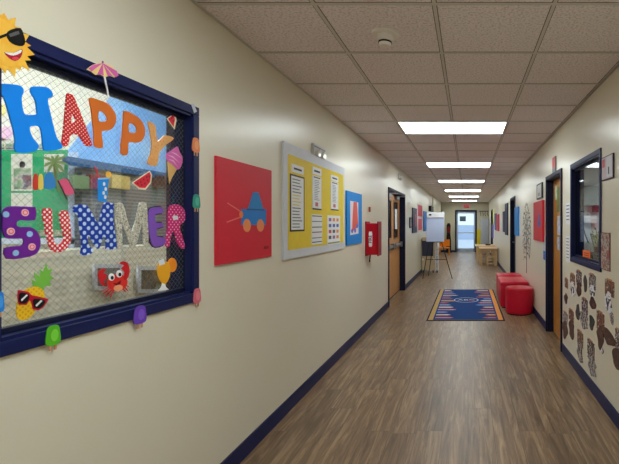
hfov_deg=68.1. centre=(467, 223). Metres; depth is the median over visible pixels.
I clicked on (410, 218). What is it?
picture frame
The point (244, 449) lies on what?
baseboard
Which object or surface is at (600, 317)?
print
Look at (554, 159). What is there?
room sign
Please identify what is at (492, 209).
door
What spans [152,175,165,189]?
storage bin
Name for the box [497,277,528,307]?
pouf
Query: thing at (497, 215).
canvas painting
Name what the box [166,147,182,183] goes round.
sticker
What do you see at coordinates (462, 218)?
sticker
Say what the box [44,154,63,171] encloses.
sheet
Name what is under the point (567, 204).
notice
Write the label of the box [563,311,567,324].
print
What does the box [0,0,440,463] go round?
wall
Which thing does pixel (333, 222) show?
notice
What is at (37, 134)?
wall
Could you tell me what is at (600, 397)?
baseboard
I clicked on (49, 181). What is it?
sticker
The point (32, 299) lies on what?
sticker
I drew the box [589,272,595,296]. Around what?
photo
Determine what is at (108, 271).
picture
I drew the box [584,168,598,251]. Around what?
wall
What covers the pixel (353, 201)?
canvas painting
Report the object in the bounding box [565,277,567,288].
photo
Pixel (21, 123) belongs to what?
letter
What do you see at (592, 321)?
cutout
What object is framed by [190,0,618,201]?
ceiling
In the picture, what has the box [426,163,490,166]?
recessed light
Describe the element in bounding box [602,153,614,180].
picture frame
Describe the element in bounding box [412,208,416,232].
canvas painting
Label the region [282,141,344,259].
bulletin board
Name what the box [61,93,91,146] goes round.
letter
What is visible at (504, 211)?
canvas painting
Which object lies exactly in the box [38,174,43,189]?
sticker
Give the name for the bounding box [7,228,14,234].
dot
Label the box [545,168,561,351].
door
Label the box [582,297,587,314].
print
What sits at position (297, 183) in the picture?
notice
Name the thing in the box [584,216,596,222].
dispenser
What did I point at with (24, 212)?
dot
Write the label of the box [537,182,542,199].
picture frame
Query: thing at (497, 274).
cushion
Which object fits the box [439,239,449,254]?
chair
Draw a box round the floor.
[240,252,618,463]
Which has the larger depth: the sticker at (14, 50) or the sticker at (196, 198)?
the sticker at (196, 198)
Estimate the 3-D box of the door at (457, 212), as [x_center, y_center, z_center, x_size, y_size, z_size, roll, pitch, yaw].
[-0.107,0.365,21.545,1.125,2.170,0.150,0,0,0]
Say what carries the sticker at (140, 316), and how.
attached to the window at (49, 59)
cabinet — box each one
[2,243,165,326]
[365,221,380,261]
[481,219,488,252]
[584,185,598,205]
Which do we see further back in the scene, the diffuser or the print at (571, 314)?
the diffuser
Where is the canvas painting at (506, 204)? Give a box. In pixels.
[505,203,507,234]
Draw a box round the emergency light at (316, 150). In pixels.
[311,143,325,158]
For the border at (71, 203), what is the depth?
3.36 m
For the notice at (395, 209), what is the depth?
8.56 m
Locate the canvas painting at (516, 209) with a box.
[514,207,518,235]
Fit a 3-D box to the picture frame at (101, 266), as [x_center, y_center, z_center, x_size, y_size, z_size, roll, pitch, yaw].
[-2.869,0.427,3.336,0.023,0.241,0.268,0,0,0]
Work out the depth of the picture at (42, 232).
3.12 m
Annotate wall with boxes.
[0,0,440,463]
[2,66,109,251]
[441,202,488,249]
[458,225,473,239]
[489,67,618,412]
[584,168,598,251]
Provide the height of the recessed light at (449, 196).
0.007 m
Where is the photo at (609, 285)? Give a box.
[605,278,613,312]
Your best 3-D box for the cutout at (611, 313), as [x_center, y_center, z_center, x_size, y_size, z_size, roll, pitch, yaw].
[1.068,0.702,3.107,0.002,0.094,0.087,0,0,0]
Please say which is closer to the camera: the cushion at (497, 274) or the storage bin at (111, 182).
the storage bin at (111, 182)
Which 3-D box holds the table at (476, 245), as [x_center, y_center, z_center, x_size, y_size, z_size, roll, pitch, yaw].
[0.670,1.140,16.450,0.760,0.620,1.300,0,0,0]
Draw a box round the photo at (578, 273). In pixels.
[576,269,581,296]
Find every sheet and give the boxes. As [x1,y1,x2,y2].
[11,154,31,190]
[11,193,31,206]
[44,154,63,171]
[557,187,558,211]
[557,216,559,234]
[557,237,559,249]
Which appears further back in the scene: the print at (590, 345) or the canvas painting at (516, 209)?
the canvas painting at (516, 209)
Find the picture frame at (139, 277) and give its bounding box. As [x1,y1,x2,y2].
[136,266,165,292]
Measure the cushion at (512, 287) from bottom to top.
0.046 m
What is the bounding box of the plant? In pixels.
[589,228,598,252]
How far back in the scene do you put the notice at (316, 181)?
3.77 m
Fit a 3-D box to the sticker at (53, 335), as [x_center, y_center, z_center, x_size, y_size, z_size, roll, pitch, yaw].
[-1.375,0.377,1.386,0.004,0.083,0.050,0,0,0]
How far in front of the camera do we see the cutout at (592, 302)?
3.58 m
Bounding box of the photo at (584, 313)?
[580,297,587,328]
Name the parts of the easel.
leg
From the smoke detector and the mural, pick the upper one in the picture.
the smoke detector
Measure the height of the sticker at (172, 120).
0.082 m
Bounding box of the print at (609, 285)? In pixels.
[605,279,613,297]
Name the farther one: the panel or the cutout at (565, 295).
the panel
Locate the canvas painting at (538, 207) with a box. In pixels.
[533,200,544,241]
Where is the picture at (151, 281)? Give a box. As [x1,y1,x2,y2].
[141,270,165,288]
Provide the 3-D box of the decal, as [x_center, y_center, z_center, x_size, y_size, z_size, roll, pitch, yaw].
[1.069,0.255,7.635,0.001,1.297,1.115,0,0,0]
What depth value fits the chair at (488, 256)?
14.43 m
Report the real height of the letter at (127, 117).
0.188 m
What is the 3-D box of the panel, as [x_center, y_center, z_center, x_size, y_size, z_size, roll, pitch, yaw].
[0.540,0.860,21.200,0.180,1.180,0.060,0,0,0]
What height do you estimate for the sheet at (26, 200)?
0.157 m
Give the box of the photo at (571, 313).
[569,308,573,339]
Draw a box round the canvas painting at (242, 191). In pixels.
[214,156,271,265]
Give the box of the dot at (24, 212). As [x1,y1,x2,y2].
[21,209,28,215]
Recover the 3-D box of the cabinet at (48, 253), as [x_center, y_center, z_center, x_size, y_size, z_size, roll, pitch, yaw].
[-3.035,0.820,3.366,0.270,1.260,1.864,0,0,0]
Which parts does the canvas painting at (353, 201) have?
white panel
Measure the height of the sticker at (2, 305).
0.075 m
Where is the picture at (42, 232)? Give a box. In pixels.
[39,230,44,235]
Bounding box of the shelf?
[62,156,165,177]
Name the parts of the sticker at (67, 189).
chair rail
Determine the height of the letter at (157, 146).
0.196 m
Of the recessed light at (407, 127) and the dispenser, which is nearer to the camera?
the recessed light at (407, 127)
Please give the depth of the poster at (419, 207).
11.89 m
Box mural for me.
[68,97,165,172]
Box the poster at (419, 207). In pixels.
[417,203,422,230]
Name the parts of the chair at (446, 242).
backrest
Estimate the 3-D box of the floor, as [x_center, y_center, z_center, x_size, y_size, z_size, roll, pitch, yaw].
[-0.160,1.510,7.750,3.060,0.120,27.800,0,0,0]
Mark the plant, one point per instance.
(596, 249)
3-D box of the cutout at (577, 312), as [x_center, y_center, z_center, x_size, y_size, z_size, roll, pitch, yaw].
[1.068,0.853,4.076,0.002,0.159,0.153,0,0,0]
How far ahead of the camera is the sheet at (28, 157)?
2.98 m
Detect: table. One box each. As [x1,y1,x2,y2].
[475,244,495,261]
[479,247,497,265]
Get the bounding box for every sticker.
[0,13,34,76]
[0,292,4,316]
[16,264,52,320]
[32,173,37,189]
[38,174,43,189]
[43,155,68,191]
[43,172,55,188]
[45,325,60,350]
[57,178,75,199]
[86,61,118,96]
[95,166,110,201]
[98,261,129,297]
[132,171,151,189]
[133,305,146,328]
[157,258,176,290]
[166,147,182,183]
[167,116,176,129]
[192,138,199,155]
[192,194,199,211]
[193,288,200,306]
[460,216,465,220]
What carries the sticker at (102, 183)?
attached to the window at (49, 59)
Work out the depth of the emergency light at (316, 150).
3.76 m
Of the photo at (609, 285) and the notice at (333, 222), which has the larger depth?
the notice at (333, 222)
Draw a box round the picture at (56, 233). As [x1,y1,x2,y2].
[53,230,60,235]
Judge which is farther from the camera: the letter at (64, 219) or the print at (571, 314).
the print at (571, 314)
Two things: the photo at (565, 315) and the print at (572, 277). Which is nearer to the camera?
the print at (572, 277)
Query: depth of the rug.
7.31 m
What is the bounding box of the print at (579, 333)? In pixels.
[577,329,582,348]
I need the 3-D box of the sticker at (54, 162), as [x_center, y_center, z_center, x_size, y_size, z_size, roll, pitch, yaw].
[-1.417,-0.176,1.437,0.004,0.130,0.092,0,0,0]
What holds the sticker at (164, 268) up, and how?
attached to the window at (49, 59)
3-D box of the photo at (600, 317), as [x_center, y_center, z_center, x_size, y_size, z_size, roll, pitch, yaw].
[1.067,0.861,3.371,0.004,0.318,0.193,0,0,0]
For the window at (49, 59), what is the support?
in the wall at (189, 385)
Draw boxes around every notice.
[290,173,304,231]
[311,214,321,244]
[312,175,321,209]
[327,215,339,244]
[331,181,338,210]
[395,209,396,228]
[566,203,569,224]
[566,236,569,262]
[583,250,589,258]
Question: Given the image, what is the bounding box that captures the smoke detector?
[371,27,398,47]
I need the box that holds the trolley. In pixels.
[422,237,438,272]
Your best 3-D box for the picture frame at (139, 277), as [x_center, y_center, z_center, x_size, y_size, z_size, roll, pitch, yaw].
[-2.869,0.513,3.819,0.023,0.298,0.387,0,0,0]
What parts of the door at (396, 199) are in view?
glazing frame, pane, glazing frame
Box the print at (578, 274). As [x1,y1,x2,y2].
[576,270,581,286]
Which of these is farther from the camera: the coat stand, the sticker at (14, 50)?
the coat stand
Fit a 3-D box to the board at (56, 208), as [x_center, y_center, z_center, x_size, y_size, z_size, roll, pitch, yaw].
[-3.191,-0.239,3.034,0.012,0.700,0.586,0,0,0]
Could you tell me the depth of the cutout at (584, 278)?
3.80 m
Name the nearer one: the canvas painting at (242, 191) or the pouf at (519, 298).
the canvas painting at (242, 191)
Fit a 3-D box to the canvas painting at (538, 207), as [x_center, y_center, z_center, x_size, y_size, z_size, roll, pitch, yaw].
[1.052,-0.042,6.224,0.036,0.585,0.785,0,0,0]
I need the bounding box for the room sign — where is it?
[552,156,556,172]
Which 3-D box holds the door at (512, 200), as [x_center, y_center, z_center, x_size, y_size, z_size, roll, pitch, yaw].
[1.121,0.407,9.945,0.138,2.085,1.040,0,0,0]
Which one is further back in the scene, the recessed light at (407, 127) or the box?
the box
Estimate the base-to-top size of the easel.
1.772 m
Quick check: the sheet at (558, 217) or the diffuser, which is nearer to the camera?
the sheet at (558, 217)
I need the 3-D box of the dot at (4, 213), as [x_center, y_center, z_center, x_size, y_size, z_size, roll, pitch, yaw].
[-1.415,-0.029,1.280,0.001,0.018,0.018,0,0,0]
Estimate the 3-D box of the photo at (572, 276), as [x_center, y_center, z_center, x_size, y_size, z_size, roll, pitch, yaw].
[1.067,0.619,4.263,0.004,0.241,0.219,0,0,0]
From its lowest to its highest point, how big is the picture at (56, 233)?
0.048 m
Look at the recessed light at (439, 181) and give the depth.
10.99 m
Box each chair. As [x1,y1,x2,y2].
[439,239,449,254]
[479,250,486,264]
[487,251,495,265]
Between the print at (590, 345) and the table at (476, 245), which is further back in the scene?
the table at (476, 245)
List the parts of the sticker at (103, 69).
pink panel, pink panel, pink panel, pink panel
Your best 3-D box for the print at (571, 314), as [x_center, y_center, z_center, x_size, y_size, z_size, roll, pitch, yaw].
[1.068,0.947,4.324,0.002,0.114,0.209,0,0,0]
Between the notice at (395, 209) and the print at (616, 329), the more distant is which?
the notice at (395, 209)
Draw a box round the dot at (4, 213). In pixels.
[2,211,8,216]
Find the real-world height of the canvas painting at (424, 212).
0.628 m
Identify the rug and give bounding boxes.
[426,289,504,320]
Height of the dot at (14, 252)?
0.018 m
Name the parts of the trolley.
slate panel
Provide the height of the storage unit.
0.648 m
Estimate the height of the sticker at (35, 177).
0.056 m
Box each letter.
[2,84,62,152]
[2,206,40,258]
[41,208,70,251]
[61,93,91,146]
[72,202,116,254]
[89,98,116,147]
[114,202,148,249]
[120,111,144,155]
[147,121,173,165]
[147,206,165,247]
[165,204,184,248]
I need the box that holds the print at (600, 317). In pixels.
[597,310,603,332]
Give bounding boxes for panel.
[477,229,479,252]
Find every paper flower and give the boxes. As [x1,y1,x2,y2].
[2,104,5,115]
[2,127,12,139]
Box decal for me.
[523,202,530,272]
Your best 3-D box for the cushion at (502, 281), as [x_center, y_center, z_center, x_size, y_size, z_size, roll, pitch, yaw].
[0.808,1.038,7.590,0.499,0.075,0.786,0,0,0]
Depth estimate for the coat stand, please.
21.12 m
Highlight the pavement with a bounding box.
[458,240,473,247]
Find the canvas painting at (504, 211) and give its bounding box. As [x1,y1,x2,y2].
[503,211,504,231]
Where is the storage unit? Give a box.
[75,167,165,246]
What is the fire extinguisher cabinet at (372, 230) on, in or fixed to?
attached to the wall at (189, 385)
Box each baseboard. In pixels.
[220,269,422,463]
[489,251,618,429]
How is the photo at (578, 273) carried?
attached to the wall at (594, 125)
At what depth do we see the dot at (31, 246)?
1.36 m
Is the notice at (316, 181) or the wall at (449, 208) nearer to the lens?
the notice at (316, 181)
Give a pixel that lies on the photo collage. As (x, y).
(605, 237)
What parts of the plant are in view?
pot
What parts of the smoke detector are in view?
mounting plate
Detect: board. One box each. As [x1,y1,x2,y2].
[2,150,67,237]
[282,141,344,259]
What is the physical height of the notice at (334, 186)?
0.291 m
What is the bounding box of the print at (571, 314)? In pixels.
[569,308,573,322]
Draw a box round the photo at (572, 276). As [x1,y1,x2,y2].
[570,272,574,296]
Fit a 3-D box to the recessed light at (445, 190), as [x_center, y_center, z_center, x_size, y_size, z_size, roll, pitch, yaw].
[-0.172,-1.119,14.025,1.210,0.007,0.600,0,0,0]
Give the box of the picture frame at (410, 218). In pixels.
[409,217,411,227]
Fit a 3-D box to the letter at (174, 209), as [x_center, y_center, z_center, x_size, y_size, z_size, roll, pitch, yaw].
[-1.417,0.015,2.026,0.005,0.218,0.142,0,0,0]
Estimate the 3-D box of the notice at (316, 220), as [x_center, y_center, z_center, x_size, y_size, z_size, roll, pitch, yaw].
[-1.367,0.049,3.785,0.004,0.268,0.265,0,0,0]
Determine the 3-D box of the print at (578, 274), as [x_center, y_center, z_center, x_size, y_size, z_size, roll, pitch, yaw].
[1.068,0.522,4.025,0.002,0.140,0.203,0,0,0]
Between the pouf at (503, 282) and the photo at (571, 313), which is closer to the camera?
the photo at (571, 313)
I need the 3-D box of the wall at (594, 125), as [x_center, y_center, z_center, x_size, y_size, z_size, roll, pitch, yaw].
[1.130,0.164,7.750,0.120,2.573,27.500,0,0,0]
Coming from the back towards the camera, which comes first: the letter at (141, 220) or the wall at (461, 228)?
the wall at (461, 228)
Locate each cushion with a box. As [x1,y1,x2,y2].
[496,273,521,277]
[497,277,528,285]
[505,285,532,290]
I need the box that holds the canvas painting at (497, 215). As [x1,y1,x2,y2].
[496,214,498,230]
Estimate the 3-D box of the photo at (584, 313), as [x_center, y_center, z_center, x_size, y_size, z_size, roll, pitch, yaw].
[1.067,0.823,3.846,0.004,0.300,0.290,0,0,0]
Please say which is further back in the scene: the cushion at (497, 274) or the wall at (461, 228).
the wall at (461, 228)
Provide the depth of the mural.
3.89 m
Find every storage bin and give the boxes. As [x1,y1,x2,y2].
[69,175,88,189]
[86,175,105,188]
[108,174,129,189]
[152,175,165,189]
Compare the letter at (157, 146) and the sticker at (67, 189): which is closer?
the sticker at (67, 189)
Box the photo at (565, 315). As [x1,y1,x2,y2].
[562,311,567,338]
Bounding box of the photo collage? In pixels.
[601,232,610,271]
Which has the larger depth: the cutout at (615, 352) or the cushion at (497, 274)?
the cushion at (497, 274)
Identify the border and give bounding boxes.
[2,238,72,243]
[68,152,77,247]
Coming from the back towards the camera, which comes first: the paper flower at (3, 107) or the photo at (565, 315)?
the photo at (565, 315)
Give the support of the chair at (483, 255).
on the floor
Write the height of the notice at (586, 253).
0.098 m
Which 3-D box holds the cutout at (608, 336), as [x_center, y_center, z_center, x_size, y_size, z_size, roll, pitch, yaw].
[1.068,0.862,3.168,0.002,0.122,0.301,0,0,0]
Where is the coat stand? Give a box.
[445,223,451,252]
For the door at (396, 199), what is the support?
in the wall at (189, 385)
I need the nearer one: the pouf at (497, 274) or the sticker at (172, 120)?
the sticker at (172, 120)
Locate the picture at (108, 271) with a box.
[98,268,119,285]
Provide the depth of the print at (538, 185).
6.18 m
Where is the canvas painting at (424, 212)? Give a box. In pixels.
[423,211,426,230]
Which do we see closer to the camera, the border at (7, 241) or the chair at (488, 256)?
the border at (7, 241)
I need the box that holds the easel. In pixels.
[422,212,452,278]
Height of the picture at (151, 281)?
0.213 m
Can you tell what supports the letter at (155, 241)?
attached to the window at (49, 59)
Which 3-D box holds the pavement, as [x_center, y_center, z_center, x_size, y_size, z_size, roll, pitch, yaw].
[0.000,1.520,34.575,16.000,0.100,25.850,0,0,0]
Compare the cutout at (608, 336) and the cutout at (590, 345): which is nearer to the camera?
the cutout at (608, 336)
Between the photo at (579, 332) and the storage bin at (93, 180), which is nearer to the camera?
the storage bin at (93, 180)
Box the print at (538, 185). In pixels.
[537,184,540,197]
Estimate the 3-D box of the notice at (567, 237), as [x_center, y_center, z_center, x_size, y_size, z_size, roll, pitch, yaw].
[1.068,0.268,4.474,0.004,0.278,0.179,0,0,0]
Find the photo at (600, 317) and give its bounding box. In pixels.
[596,310,603,349]
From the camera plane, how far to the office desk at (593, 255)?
7.88 m
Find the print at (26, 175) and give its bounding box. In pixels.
[14,168,30,188]
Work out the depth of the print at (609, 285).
3.15 m
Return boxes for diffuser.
[438,180,483,181]
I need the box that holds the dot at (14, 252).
[12,250,18,255]
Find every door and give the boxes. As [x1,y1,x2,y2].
[388,187,404,306]
[455,210,476,251]
[491,209,492,243]
[510,196,514,272]
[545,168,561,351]
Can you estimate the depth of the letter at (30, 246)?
1.32 m
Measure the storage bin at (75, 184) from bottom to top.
0.107 m
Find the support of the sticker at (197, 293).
attached to the window at (49, 59)
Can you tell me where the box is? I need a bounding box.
[592,206,598,211]
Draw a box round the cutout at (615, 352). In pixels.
[612,327,618,369]
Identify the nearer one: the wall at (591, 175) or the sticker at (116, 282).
the sticker at (116, 282)
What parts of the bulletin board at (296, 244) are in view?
title strip, title strip, title strip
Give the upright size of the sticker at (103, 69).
0.131 m
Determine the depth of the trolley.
12.40 m
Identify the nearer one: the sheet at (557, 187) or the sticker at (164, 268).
the sticker at (164, 268)
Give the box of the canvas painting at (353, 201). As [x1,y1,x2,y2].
[345,190,361,245]
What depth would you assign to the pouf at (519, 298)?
6.63 m
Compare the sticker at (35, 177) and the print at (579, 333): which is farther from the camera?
the print at (579, 333)
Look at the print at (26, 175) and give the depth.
2.98 m
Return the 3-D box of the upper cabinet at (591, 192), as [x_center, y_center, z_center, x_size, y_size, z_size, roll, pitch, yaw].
[2.484,-0.565,8.405,0.616,0.390,0.350,0,0,0]
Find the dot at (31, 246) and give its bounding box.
[28,243,35,249]
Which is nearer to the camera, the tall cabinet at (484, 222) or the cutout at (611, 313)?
the cutout at (611, 313)
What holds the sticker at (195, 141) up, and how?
attached to the window at (49, 59)
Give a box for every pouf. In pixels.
[496,273,521,295]
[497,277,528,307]
[505,285,532,315]
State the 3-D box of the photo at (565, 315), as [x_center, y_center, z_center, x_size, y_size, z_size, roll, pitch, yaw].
[1.067,1.115,4.602,0.004,0.313,0.287,0,0,0]
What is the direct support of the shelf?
attached to the storage unit
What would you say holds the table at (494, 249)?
on the floor
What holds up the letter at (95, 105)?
attached to the window at (49, 59)
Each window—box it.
[0,32,198,357]
[570,148,601,271]
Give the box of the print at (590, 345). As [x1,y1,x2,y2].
[587,338,594,361]
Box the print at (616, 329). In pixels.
[615,328,618,349]
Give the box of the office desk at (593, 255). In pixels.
[590,252,598,260]
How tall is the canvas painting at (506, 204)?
0.863 m
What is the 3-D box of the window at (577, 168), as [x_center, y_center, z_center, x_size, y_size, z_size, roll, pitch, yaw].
[1.124,-0.113,3.840,0.132,0.999,0.994,0,0,0]
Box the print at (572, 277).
[570,273,574,284]
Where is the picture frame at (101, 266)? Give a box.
[92,264,122,289]
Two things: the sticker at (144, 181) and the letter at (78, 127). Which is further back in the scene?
the sticker at (144, 181)
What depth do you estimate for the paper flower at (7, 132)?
2.88 m
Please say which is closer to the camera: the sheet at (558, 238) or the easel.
the sheet at (558, 238)
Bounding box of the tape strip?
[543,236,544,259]
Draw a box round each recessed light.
[397,122,506,133]
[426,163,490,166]
[438,180,484,182]
[445,190,480,190]
[449,196,478,196]
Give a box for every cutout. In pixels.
[564,293,567,303]
[575,304,579,319]
[583,275,586,291]
[587,338,595,376]
[589,296,595,308]
[589,315,594,330]
[603,327,615,345]
[610,312,613,324]
[612,327,618,369]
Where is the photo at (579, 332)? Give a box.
[577,329,582,362]
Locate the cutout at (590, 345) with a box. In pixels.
[587,338,595,376]
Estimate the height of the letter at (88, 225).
0.201 m
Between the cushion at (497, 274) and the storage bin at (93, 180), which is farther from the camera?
the cushion at (497, 274)

